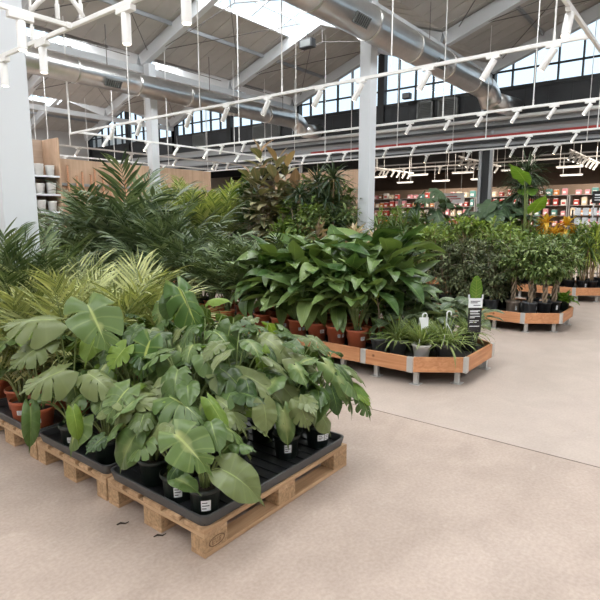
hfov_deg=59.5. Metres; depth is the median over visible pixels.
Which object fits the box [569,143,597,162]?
track
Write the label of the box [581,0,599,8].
ceiling
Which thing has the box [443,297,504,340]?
plant
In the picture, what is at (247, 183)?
fiddle leaf fig
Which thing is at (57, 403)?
pot
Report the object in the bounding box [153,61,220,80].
tie beam
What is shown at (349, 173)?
wall
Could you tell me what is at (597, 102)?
trim
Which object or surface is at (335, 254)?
peace lily
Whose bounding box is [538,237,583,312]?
bush
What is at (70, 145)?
track
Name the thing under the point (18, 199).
column
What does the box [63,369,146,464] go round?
monstera plant
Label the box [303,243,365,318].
peace lily
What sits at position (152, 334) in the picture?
monstera plant
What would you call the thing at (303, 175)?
dark ficus
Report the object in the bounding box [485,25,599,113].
window
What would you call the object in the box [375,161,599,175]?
beam
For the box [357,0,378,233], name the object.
column
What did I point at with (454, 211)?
carton
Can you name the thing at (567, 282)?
dracaena plant
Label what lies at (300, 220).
plant
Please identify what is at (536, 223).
plant
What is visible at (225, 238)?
palm
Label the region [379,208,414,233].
bush
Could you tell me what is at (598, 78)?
trim
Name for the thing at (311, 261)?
peace lily
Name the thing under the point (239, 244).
palm
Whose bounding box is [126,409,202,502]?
monstera plant
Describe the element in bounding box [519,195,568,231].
shelving
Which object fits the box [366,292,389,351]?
small ficus
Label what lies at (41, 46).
spotlight
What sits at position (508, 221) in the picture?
plant
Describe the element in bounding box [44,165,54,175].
plant pot
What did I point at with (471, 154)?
strip light
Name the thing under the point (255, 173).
rubber plant
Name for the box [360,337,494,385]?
plant stand
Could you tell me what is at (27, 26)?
tie beam
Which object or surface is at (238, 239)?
palm
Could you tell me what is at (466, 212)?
plant
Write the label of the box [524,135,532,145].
spotlight
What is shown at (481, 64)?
roof beam
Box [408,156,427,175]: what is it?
strip light
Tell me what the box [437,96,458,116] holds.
air vent
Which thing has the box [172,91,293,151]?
window
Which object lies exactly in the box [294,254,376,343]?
peace lily
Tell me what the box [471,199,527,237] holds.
plant
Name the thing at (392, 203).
carton
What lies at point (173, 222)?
palm
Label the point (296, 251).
peace lily
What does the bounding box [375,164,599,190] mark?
wall
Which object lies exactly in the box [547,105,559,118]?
spotlight
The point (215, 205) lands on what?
areca palm
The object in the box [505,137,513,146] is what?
spotlight
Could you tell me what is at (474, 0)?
tie beam
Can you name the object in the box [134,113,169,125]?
roof beam
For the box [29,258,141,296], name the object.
areca palm
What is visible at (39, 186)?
plant pot
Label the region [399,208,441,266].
bush
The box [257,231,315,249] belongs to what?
peace lily
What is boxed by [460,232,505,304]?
bush
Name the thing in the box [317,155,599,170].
track
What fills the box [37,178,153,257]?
palm
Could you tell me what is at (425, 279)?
plant
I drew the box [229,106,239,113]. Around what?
grille
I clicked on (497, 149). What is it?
track
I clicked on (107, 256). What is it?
areca palm
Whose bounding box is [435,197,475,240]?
shelving
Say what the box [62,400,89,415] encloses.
pot
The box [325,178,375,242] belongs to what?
dark ficus
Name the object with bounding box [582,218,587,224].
packet
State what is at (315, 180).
dracaena plant
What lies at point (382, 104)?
window
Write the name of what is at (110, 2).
beam
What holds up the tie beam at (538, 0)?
attached to the roof beam at (479, 19)
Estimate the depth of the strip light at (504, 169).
18.43 m
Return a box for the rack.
[571,210,599,273]
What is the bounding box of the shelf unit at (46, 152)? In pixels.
[32,138,63,269]
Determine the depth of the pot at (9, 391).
3.87 m
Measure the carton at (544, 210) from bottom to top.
0.322 m
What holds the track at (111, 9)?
hanging from the ceiling at (505, 33)
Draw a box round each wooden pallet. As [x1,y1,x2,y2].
[0,419,41,459]
[37,439,112,500]
[108,443,346,558]
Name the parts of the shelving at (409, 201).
panel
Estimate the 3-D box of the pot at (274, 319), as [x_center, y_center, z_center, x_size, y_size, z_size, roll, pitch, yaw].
[-0.233,0.288,6.210,0.240,0.200,0.240,7,11,38]
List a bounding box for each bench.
[214,306,289,333]
[289,330,371,364]
[426,275,444,283]
[517,279,541,296]
[533,280,599,301]
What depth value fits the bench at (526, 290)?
10.38 m
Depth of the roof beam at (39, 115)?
22.84 m
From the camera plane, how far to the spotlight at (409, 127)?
10.14 m
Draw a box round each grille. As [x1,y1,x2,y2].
[104,78,122,88]
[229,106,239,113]
[352,10,371,29]
[436,57,446,70]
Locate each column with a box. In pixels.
[0,0,41,272]
[143,63,160,200]
[299,142,301,172]
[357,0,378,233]
[476,109,483,218]
[480,150,489,265]
[487,121,494,198]
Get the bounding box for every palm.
[0,217,87,301]
[0,222,111,292]
[0,249,142,366]
[0,261,110,393]
[0,263,152,415]
[0,270,99,380]
[0,272,101,408]
[0,275,57,398]
[0,286,42,409]
[0,300,73,421]
[1,263,155,369]
[16,250,141,366]
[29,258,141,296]
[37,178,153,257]
[37,207,79,252]
[37,265,170,374]
[43,257,127,284]
[45,229,109,271]
[45,240,91,280]
[46,179,189,289]
[53,188,143,253]
[57,149,204,286]
[58,235,143,276]
[66,246,195,368]
[67,251,233,381]
[79,242,144,281]
[88,204,185,290]
[92,190,222,294]
[95,231,182,279]
[108,240,214,286]
[124,198,246,296]
[125,210,233,286]
[142,180,207,224]
[152,229,257,306]
[156,181,233,229]
[161,188,242,241]
[164,176,217,206]
[164,253,223,305]
[167,192,250,242]
[172,175,262,236]
[172,235,231,305]
[178,242,238,319]
[184,256,252,316]
[193,250,234,308]
[194,237,262,312]
[206,232,255,308]
[206,258,261,326]
[213,232,278,300]
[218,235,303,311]
[224,231,278,254]
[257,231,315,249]
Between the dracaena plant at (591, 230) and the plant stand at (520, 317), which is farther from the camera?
the dracaena plant at (591, 230)
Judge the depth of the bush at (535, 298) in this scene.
7.65 m
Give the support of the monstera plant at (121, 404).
on the tray at (271, 470)
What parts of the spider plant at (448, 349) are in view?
pot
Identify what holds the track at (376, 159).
hanging from the beam at (572, 163)
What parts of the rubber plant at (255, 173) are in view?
stem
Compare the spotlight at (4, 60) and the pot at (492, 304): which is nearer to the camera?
the spotlight at (4, 60)
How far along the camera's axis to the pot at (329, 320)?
6.06 m
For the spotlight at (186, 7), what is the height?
0.206 m
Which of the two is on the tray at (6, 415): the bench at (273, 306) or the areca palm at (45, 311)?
the areca palm at (45, 311)
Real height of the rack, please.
1.750 m
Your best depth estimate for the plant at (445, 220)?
8.70 m
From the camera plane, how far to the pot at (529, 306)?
7.39 m
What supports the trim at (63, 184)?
attached to the wall at (76, 167)
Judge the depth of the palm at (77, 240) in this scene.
8.63 m
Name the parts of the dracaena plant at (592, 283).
pot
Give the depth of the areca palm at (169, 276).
4.38 m
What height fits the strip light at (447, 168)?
1.062 m
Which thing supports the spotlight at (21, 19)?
hanging from the track at (57, 21)
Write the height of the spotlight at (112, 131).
0.260 m
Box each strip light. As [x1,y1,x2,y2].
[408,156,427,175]
[432,168,449,181]
[452,154,473,173]
[501,147,523,170]
[556,143,583,167]
[560,155,582,175]
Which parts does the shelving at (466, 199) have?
panel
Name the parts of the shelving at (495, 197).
panel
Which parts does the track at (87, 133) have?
rail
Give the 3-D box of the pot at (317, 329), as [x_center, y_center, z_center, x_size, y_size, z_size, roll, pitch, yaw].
[0.193,0.342,5.866,0.240,0.200,0.240,7,11,38]
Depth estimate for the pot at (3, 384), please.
4.10 m
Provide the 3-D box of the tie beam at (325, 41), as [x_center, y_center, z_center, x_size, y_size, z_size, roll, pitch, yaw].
[1.741,-6.321,12.821,2.954,0.551,0.020,7,11,38]
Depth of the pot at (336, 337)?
5.61 m
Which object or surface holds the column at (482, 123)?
on the floor at (416, 510)
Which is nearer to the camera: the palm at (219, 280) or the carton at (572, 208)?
the palm at (219, 280)
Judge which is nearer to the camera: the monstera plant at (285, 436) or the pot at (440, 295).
the monstera plant at (285, 436)
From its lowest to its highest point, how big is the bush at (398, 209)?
1.721 m
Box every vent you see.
[192,133,205,146]
[252,124,266,139]
[266,124,280,137]
[416,100,433,119]
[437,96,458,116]
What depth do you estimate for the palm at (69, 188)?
9.14 m
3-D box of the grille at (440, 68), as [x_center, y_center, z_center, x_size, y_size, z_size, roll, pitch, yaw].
[2.812,-4.681,10.421,0.122,0.156,0.400,7,11,38]
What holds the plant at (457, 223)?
on the bench at (433, 282)
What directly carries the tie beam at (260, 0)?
attached to the roof beam
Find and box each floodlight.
[299,31,315,50]
[402,92,411,99]
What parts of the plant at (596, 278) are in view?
pot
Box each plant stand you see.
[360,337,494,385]
[482,298,574,332]
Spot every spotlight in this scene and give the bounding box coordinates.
[0,56,9,86]
[6,10,33,51]
[34,39,49,73]
[102,137,108,146]
[108,126,115,139]
[115,3,135,45]
[135,121,142,135]
[143,142,150,151]
[173,146,179,154]
[181,0,191,25]
[184,112,193,127]
[220,105,230,121]
[260,97,271,115]
[311,87,324,107]
[351,79,366,101]
[405,122,413,133]
[417,67,434,90]
[443,117,452,129]
[465,151,471,159]
[475,113,485,126]
[480,54,500,80]
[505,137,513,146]
[510,109,521,122]
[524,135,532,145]
[538,43,561,71]
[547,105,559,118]
[552,144,560,153]
[560,6,574,38]
[567,151,575,159]
[570,131,579,141]
[582,100,595,114]
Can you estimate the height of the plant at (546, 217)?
1.436 m
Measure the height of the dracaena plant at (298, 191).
2.137 m
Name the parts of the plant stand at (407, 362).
corner plate, leg, corner plate, leg, leg, foot plate, corner plate, leg, corner plate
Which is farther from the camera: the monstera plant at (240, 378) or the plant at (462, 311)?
the plant at (462, 311)
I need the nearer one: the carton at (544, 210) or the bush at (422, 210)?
the bush at (422, 210)
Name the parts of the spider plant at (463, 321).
pot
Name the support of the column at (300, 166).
on the floor at (416, 510)
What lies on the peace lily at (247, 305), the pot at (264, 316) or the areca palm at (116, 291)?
the pot at (264, 316)
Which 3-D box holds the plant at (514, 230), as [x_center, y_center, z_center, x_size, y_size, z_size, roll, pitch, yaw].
[4.406,-0.906,10.587,0.751,1.196,0.774,7,11,38]
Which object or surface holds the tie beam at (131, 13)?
attached to the roof beam at (156, 47)
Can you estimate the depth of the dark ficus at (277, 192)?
10.60 m
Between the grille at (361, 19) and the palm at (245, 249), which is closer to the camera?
the palm at (245, 249)
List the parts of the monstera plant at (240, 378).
pot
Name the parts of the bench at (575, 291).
corner plate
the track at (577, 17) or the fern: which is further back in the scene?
the fern
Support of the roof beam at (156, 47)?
attached to the roof beam
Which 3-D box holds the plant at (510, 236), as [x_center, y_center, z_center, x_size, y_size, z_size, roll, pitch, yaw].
[3.269,-0.610,8.158,0.766,1.366,0.780,-2,9,-10]
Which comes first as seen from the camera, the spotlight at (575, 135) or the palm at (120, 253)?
the palm at (120, 253)
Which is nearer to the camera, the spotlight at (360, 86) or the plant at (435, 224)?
the spotlight at (360, 86)
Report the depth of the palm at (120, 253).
7.36 m
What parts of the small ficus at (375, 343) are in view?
stem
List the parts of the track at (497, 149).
rail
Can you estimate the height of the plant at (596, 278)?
1.329 m
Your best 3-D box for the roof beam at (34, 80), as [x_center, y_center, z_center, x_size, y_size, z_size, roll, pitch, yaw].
[-7.966,-7.114,16.309,3.373,1.426,0.170,7,11,38]
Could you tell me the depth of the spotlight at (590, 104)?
8.25 m
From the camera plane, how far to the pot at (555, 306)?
7.44 m
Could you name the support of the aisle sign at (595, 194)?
on the floor at (416, 510)
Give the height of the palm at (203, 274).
1.026 m
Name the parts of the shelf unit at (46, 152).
panel, shelf, price rail, price rail, panel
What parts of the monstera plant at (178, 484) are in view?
pot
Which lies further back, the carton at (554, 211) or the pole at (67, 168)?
the carton at (554, 211)
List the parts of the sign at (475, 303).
black panel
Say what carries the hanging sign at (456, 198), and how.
hanging from the beam at (572, 163)
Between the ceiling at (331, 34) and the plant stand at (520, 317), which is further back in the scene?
the ceiling at (331, 34)
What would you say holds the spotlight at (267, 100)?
hanging from the track at (579, 37)
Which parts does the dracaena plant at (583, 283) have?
pot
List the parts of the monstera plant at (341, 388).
pot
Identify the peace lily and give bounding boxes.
[225,254,292,328]
[236,234,313,322]
[238,256,309,328]
[252,239,340,328]
[260,256,326,335]
[261,233,327,258]
[264,253,360,340]
[269,233,337,330]
[286,233,348,316]
[288,259,366,335]
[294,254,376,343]
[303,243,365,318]
[313,240,398,337]
[314,225,377,259]
[317,263,403,347]
[327,228,414,313]
[331,243,431,343]
[337,235,406,322]
[338,224,446,319]
[348,235,442,320]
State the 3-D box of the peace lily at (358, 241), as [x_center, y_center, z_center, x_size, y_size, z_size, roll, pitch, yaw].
[0.760,-0.172,6.078,1.144,1.149,1.094,6,11,33]
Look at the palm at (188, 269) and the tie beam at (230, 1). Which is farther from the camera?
the tie beam at (230, 1)
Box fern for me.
[549,289,579,310]
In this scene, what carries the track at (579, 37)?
hanging from the ceiling at (505, 33)
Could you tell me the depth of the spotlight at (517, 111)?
8.93 m
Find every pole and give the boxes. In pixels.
[66,165,70,213]
[81,172,84,202]
[93,168,96,195]
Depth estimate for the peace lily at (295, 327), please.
5.81 m
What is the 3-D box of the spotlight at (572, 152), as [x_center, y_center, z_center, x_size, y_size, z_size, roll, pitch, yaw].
[7.545,-4.006,14.604,0.196,0.242,0.070,3,9,18]
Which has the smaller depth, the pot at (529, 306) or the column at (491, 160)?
the pot at (529, 306)
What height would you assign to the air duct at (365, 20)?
1.553 m
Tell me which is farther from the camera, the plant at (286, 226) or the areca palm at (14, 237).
the plant at (286, 226)
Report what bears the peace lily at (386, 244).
on the bench at (351, 353)
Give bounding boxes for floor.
[0,262,599,599]
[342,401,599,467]
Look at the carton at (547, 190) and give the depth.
23.43 m
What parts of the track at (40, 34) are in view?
rail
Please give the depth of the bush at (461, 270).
7.76 m
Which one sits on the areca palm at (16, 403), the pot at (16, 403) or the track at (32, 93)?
the pot at (16, 403)
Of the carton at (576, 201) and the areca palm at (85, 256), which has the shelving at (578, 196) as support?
the carton at (576, 201)
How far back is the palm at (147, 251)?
7.00 m
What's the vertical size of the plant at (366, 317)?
0.496 m
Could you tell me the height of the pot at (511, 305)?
0.160 m
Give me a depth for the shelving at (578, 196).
22.94 m
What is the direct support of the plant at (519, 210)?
on the bench
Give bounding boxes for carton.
[384,193,388,198]
[390,201,394,206]
[450,209,455,215]
[470,190,475,196]
[543,208,548,215]
[546,189,552,194]
[551,209,557,215]
[553,198,558,204]
[561,199,566,204]
[562,188,567,194]
[570,207,576,215]
[573,199,579,204]
[575,189,581,194]
[581,197,587,204]
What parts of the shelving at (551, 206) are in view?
panel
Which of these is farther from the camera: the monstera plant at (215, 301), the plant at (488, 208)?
the plant at (488, 208)
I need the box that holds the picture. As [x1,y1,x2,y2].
[470,275,482,297]
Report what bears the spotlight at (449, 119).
hanging from the track at (595, 98)
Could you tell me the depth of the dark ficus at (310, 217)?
9.49 m
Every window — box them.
[27,32,90,52]
[29,96,62,104]
[88,111,174,160]
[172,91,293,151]
[214,0,304,36]
[296,54,484,126]
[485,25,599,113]
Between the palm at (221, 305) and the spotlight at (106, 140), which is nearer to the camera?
the palm at (221, 305)
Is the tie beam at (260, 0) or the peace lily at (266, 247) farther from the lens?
the tie beam at (260, 0)
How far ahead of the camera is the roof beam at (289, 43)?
14.56 m
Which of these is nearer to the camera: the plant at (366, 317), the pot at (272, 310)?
the plant at (366, 317)
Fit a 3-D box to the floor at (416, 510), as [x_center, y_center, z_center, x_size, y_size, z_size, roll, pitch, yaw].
[1.209,-0.761,15.344,35.000,0.120,40.500,7,11,38]
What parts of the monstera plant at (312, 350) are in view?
pot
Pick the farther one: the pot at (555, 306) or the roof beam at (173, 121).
the roof beam at (173, 121)
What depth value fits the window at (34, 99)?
22.16 m
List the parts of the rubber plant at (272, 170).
stem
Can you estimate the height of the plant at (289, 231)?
1.771 m
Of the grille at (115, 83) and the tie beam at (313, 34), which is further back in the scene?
the tie beam at (313, 34)
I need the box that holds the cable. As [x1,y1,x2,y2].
[29,0,85,17]
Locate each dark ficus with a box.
[258,179,308,230]
[280,174,316,222]
[290,200,337,242]
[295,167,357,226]
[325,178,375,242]
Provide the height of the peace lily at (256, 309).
1.167 m
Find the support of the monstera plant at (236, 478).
on the tray at (271, 470)
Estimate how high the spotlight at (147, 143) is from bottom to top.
0.227 m
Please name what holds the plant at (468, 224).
on the bench
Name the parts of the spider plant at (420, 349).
pot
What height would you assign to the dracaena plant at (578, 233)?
1.246 m
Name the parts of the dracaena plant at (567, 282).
pot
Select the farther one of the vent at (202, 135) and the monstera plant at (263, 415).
the vent at (202, 135)
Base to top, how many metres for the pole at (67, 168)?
2.730 m
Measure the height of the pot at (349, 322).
0.200 m
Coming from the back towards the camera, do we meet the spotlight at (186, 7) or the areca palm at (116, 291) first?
the areca palm at (116, 291)
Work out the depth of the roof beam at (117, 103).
19.30 m
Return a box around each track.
[0,0,72,29]
[0,0,141,57]
[32,93,132,163]
[40,34,214,170]
[59,37,254,166]
[62,0,588,134]
[78,51,300,161]
[195,0,599,148]
[206,19,599,171]
[238,25,599,161]
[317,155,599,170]
[375,159,413,173]
[458,149,500,166]
[561,0,599,52]
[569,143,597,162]
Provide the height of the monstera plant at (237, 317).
0.771 m
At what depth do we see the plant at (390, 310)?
5.49 m
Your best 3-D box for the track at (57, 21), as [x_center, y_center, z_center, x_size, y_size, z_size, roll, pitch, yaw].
[-1.924,-3.392,2.588,0.030,3.485,1.426,7,11,38]
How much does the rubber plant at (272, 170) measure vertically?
2.685 m
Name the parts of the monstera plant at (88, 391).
pot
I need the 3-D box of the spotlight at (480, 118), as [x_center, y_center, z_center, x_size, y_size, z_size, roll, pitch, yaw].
[3.195,-3.189,9.320,0.184,0.212,0.061,7,11,38]
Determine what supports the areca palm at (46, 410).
on the tray at (6, 415)
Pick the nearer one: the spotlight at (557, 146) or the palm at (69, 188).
the palm at (69, 188)
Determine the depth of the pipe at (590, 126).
14.53 m
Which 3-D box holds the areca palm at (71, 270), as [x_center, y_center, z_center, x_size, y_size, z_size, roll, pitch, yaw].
[-2.176,0.180,4.294,1.201,1.132,1.179,-2,9,-13]
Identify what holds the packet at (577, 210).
on the rack
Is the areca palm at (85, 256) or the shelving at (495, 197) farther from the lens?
the shelving at (495, 197)
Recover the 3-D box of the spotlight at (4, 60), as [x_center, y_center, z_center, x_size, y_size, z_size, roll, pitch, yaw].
[-2.281,-1.754,4.049,0.150,0.206,0.055,7,11,38]
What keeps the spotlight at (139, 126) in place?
hanging from the track at (579, 37)
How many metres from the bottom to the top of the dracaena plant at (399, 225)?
1.432 m
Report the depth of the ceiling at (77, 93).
18.75 m
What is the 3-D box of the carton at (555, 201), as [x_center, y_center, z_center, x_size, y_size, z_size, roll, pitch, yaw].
[11.412,-4.370,23.407,0.184,0.301,0.244,7,11,38]
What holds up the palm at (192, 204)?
on the bench
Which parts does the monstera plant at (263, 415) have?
pot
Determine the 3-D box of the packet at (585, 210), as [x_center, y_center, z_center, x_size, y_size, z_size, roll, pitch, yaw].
[6.561,-2.030,12.051,0.120,0.170,0.040,7,11,38]
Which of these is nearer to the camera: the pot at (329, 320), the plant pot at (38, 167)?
the pot at (329, 320)
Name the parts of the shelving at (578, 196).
panel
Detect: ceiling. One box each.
[27,73,184,118]
[29,97,99,133]
[33,0,348,96]
[34,24,290,96]
[58,100,82,107]
[310,26,360,59]
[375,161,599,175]
[378,0,586,62]
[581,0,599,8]
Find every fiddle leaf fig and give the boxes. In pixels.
[230,170,251,243]
[233,199,259,247]
[239,167,260,239]
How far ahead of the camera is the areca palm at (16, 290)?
3.78 m
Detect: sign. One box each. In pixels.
[444,153,464,203]
[467,275,483,352]
[588,191,599,276]
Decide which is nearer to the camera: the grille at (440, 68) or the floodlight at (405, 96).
the grille at (440, 68)
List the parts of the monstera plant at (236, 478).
pot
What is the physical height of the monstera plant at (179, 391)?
0.680 m
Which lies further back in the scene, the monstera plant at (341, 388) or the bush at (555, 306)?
the bush at (555, 306)
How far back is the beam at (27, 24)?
13.80 m
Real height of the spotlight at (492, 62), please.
0.260 m
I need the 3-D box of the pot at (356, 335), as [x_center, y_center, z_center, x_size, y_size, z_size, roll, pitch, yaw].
[0.599,0.397,5.513,0.240,0.200,0.240,7,11,38]
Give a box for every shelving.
[374,199,399,230]
[399,198,435,222]
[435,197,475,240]
[475,196,518,219]
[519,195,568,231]
[567,194,599,231]
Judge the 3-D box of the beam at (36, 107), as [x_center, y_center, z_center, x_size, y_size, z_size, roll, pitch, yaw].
[-12.140,-5.938,13.894,0.120,0.160,22.000,7,11,38]
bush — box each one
[374,206,391,227]
[376,203,419,228]
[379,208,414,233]
[406,212,428,226]
[419,208,441,238]
[427,239,463,303]
[437,234,480,298]
[444,238,492,300]
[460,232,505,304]
[468,250,512,308]
[480,239,526,307]
[492,239,536,311]
[506,235,557,312]
[513,229,560,300]
[529,238,571,312]
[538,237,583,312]
[546,229,585,299]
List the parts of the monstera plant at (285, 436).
pot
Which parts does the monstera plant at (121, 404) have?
pot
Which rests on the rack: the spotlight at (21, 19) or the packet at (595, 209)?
the packet at (595, 209)
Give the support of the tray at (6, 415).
on the wooden pallet at (13, 435)
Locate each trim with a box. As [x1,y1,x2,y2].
[62,183,211,192]
[94,78,598,157]
[95,100,599,170]
[266,183,599,201]
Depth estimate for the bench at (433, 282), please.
11.53 m
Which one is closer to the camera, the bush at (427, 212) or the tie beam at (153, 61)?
the bush at (427, 212)
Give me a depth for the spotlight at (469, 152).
14.58 m
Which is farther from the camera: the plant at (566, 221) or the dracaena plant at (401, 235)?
the plant at (566, 221)
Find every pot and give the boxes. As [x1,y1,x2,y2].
[0,376,9,398]
[4,386,30,409]
[8,395,31,421]
[34,163,43,174]
[35,183,43,193]
[37,200,45,210]
[41,389,62,408]
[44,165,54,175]
[45,183,55,193]
[47,201,56,210]
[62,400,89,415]
[199,296,208,306]
[205,306,219,319]
[219,308,235,316]
[220,302,233,308]
[235,303,247,312]
[253,311,272,328]
[268,308,275,322]
[270,314,289,328]
[288,317,305,335]
[308,321,327,340]
[326,316,331,335]
[326,323,347,343]
[346,319,364,337]
[346,326,368,347]
[364,322,384,343]
[370,335,389,351]
[438,293,450,303]
[484,298,499,308]
[498,295,510,307]
[505,300,520,311]
[522,300,537,312]
[526,297,539,300]
[537,301,551,312]
[547,300,561,312]
[560,301,569,310]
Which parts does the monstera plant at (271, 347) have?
pot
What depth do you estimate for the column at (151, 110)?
13.33 m
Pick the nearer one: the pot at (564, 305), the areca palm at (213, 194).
the pot at (564, 305)
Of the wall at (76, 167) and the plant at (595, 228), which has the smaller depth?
the plant at (595, 228)
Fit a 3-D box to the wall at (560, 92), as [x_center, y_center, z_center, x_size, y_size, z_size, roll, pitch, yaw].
[2.583,-5.693,16.416,33.500,0.570,0.130,7,11,38]
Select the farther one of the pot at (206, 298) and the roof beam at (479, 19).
the roof beam at (479, 19)
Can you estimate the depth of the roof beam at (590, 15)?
13.06 m
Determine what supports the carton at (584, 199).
on the shelving at (578, 196)
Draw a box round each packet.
[574,218,579,224]
[575,208,580,214]
[582,208,588,214]
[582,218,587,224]
[591,208,596,214]
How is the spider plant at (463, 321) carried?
on the plant stand at (407, 362)
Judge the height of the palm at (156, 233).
1.498 m
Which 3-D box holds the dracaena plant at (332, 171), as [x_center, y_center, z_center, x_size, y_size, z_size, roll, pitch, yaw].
[0.607,-1.452,9.911,1.055,2.484,1.037,2,9,12]
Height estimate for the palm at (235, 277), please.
0.927 m
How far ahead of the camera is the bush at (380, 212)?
12.64 m
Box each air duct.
[25,24,323,138]
[282,0,522,115]
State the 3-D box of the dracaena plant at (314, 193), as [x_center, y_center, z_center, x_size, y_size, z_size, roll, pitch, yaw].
[0.622,-1.457,10.386,1.339,2.347,1.228,-5,10,-27]
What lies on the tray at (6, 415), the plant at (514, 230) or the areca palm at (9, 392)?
the areca palm at (9, 392)
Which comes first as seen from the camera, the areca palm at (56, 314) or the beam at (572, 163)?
the areca palm at (56, 314)
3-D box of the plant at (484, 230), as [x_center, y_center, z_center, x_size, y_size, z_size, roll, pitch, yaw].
[3.010,-0.659,8.417,0.778,1.382,0.793,-7,12,-39]
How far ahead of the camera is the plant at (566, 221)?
10.33 m
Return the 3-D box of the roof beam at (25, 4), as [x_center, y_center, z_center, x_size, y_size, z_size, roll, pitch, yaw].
[-4.681,-6.077,9.732,3.373,1.426,0.170,7,11,38]
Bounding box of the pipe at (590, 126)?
[310,125,599,153]
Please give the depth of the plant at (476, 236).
10.93 m
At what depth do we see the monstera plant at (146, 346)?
3.06 m
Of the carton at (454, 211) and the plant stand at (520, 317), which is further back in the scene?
the carton at (454, 211)
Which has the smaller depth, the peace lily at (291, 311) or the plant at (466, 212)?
the peace lily at (291, 311)
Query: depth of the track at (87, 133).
13.48 m
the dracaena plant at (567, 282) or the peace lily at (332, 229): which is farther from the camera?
the dracaena plant at (567, 282)
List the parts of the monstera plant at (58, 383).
pot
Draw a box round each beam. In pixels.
[21,0,34,10]
[26,23,267,90]
[27,26,129,55]
[27,36,296,111]
[27,38,71,95]
[29,103,173,130]
[30,98,59,129]
[30,111,97,123]
[35,0,96,10]
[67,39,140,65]
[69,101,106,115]
[84,110,121,140]
[98,0,324,78]
[105,62,162,116]
[131,13,146,48]
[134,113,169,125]
[139,0,218,65]
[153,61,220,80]
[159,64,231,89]
[165,3,233,46]
[166,21,311,49]
[169,107,195,126]
[211,141,599,177]
[229,153,599,181]
[230,1,238,76]
[230,17,323,90]
[234,0,274,3]
[237,86,293,105]
[257,42,321,73]
[258,52,358,74]
[292,53,379,105]
[300,34,313,94]
[320,20,443,42]
[325,41,360,41]
[368,0,491,76]
[378,48,487,69]
[443,0,527,45]
[459,0,474,26]
[488,3,599,73]
[489,0,538,21]
[490,0,589,22]
[502,0,554,58]
[515,5,543,35]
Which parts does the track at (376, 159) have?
rail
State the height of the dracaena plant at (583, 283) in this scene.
1.065 m
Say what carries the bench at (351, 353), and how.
on the floor at (416, 510)
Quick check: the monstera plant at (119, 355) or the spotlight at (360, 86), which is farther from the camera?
the spotlight at (360, 86)
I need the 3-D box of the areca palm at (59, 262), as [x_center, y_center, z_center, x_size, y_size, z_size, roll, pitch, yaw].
[-2.260,-0.014,4.698,1.155,1.390,1.259,-4,10,-25]
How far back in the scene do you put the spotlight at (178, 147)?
13.47 m
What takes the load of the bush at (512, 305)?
on the plant stand at (520, 317)
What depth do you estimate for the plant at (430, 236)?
8.16 m
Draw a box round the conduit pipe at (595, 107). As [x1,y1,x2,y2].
[251,105,599,147]
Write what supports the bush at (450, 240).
on the bench
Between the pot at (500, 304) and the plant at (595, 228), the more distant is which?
the plant at (595, 228)
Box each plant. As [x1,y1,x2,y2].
[0,292,123,451]
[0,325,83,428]
[52,329,184,431]
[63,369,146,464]
[74,339,189,420]
[84,313,164,380]
[86,379,202,486]
[111,346,247,439]
[116,320,193,411]
[116,325,209,418]
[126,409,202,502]
[142,300,210,343]
[143,298,231,396]
[147,276,269,400]
[158,418,264,514]
[175,325,296,457]
[193,314,285,390]
[194,378,277,469]
[221,330,325,443]
[233,146,291,245]
[237,315,307,368]
[241,139,309,239]
[244,361,321,459]
[265,213,291,248]
[273,195,321,247]
[274,335,334,433]
[279,178,317,227]
[291,220,314,242]
[294,349,371,448]
[296,162,342,203]
[298,168,340,227]
[301,217,327,242]
[307,157,357,235]
[345,221,371,242]
[363,214,392,241]
[364,299,419,335]
[367,313,427,354]
[373,214,408,236]
[381,286,448,345]
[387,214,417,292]
[392,274,455,329]
[392,313,458,356]
[396,226,415,264]
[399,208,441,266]
[401,188,465,272]
[403,302,454,350]
[409,225,444,263]
[415,221,453,301]
[415,296,468,335]
[418,311,478,367]
[426,217,466,289]
[440,223,470,242]
[441,212,488,288]
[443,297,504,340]
[448,307,498,350]
[451,203,505,230]
[466,225,494,242]
[470,215,514,297]
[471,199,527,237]
[486,217,529,295]
[487,221,518,248]
[489,198,540,234]
[493,147,556,232]
[508,221,531,236]
[509,226,537,282]
[510,164,546,282]
[519,216,544,236]
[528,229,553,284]
[535,213,566,284]
[554,216,576,284]
[564,233,591,287]
[565,224,588,278]
[569,218,599,284]
[570,233,599,287]
[575,228,599,279]
[577,224,599,287]
[586,219,599,286]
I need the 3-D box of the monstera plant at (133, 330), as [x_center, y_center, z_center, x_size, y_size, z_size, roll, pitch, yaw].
[-1.074,0.490,3.639,0.763,0.723,0.639,9,12,44]
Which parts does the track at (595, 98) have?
rail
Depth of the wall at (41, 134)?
26.09 m
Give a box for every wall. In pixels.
[31,128,274,240]
[60,158,210,277]
[92,78,599,160]
[275,169,357,225]
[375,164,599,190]
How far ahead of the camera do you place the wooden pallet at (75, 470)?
3.17 m
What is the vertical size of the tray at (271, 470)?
0.058 m
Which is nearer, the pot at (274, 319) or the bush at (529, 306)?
the pot at (274, 319)
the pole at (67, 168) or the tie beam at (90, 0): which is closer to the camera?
the tie beam at (90, 0)
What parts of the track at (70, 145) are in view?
rail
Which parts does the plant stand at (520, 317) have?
leg, corner plate, leg, leg, corner plate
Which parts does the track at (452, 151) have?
rail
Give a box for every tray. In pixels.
[0,393,93,436]
[39,395,198,473]
[111,416,343,525]
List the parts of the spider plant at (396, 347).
pot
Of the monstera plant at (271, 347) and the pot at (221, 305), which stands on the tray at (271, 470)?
the monstera plant at (271, 347)
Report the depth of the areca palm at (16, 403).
3.61 m
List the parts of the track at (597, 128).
rail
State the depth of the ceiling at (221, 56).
13.53 m
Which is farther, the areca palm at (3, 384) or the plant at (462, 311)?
the plant at (462, 311)
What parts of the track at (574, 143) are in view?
rail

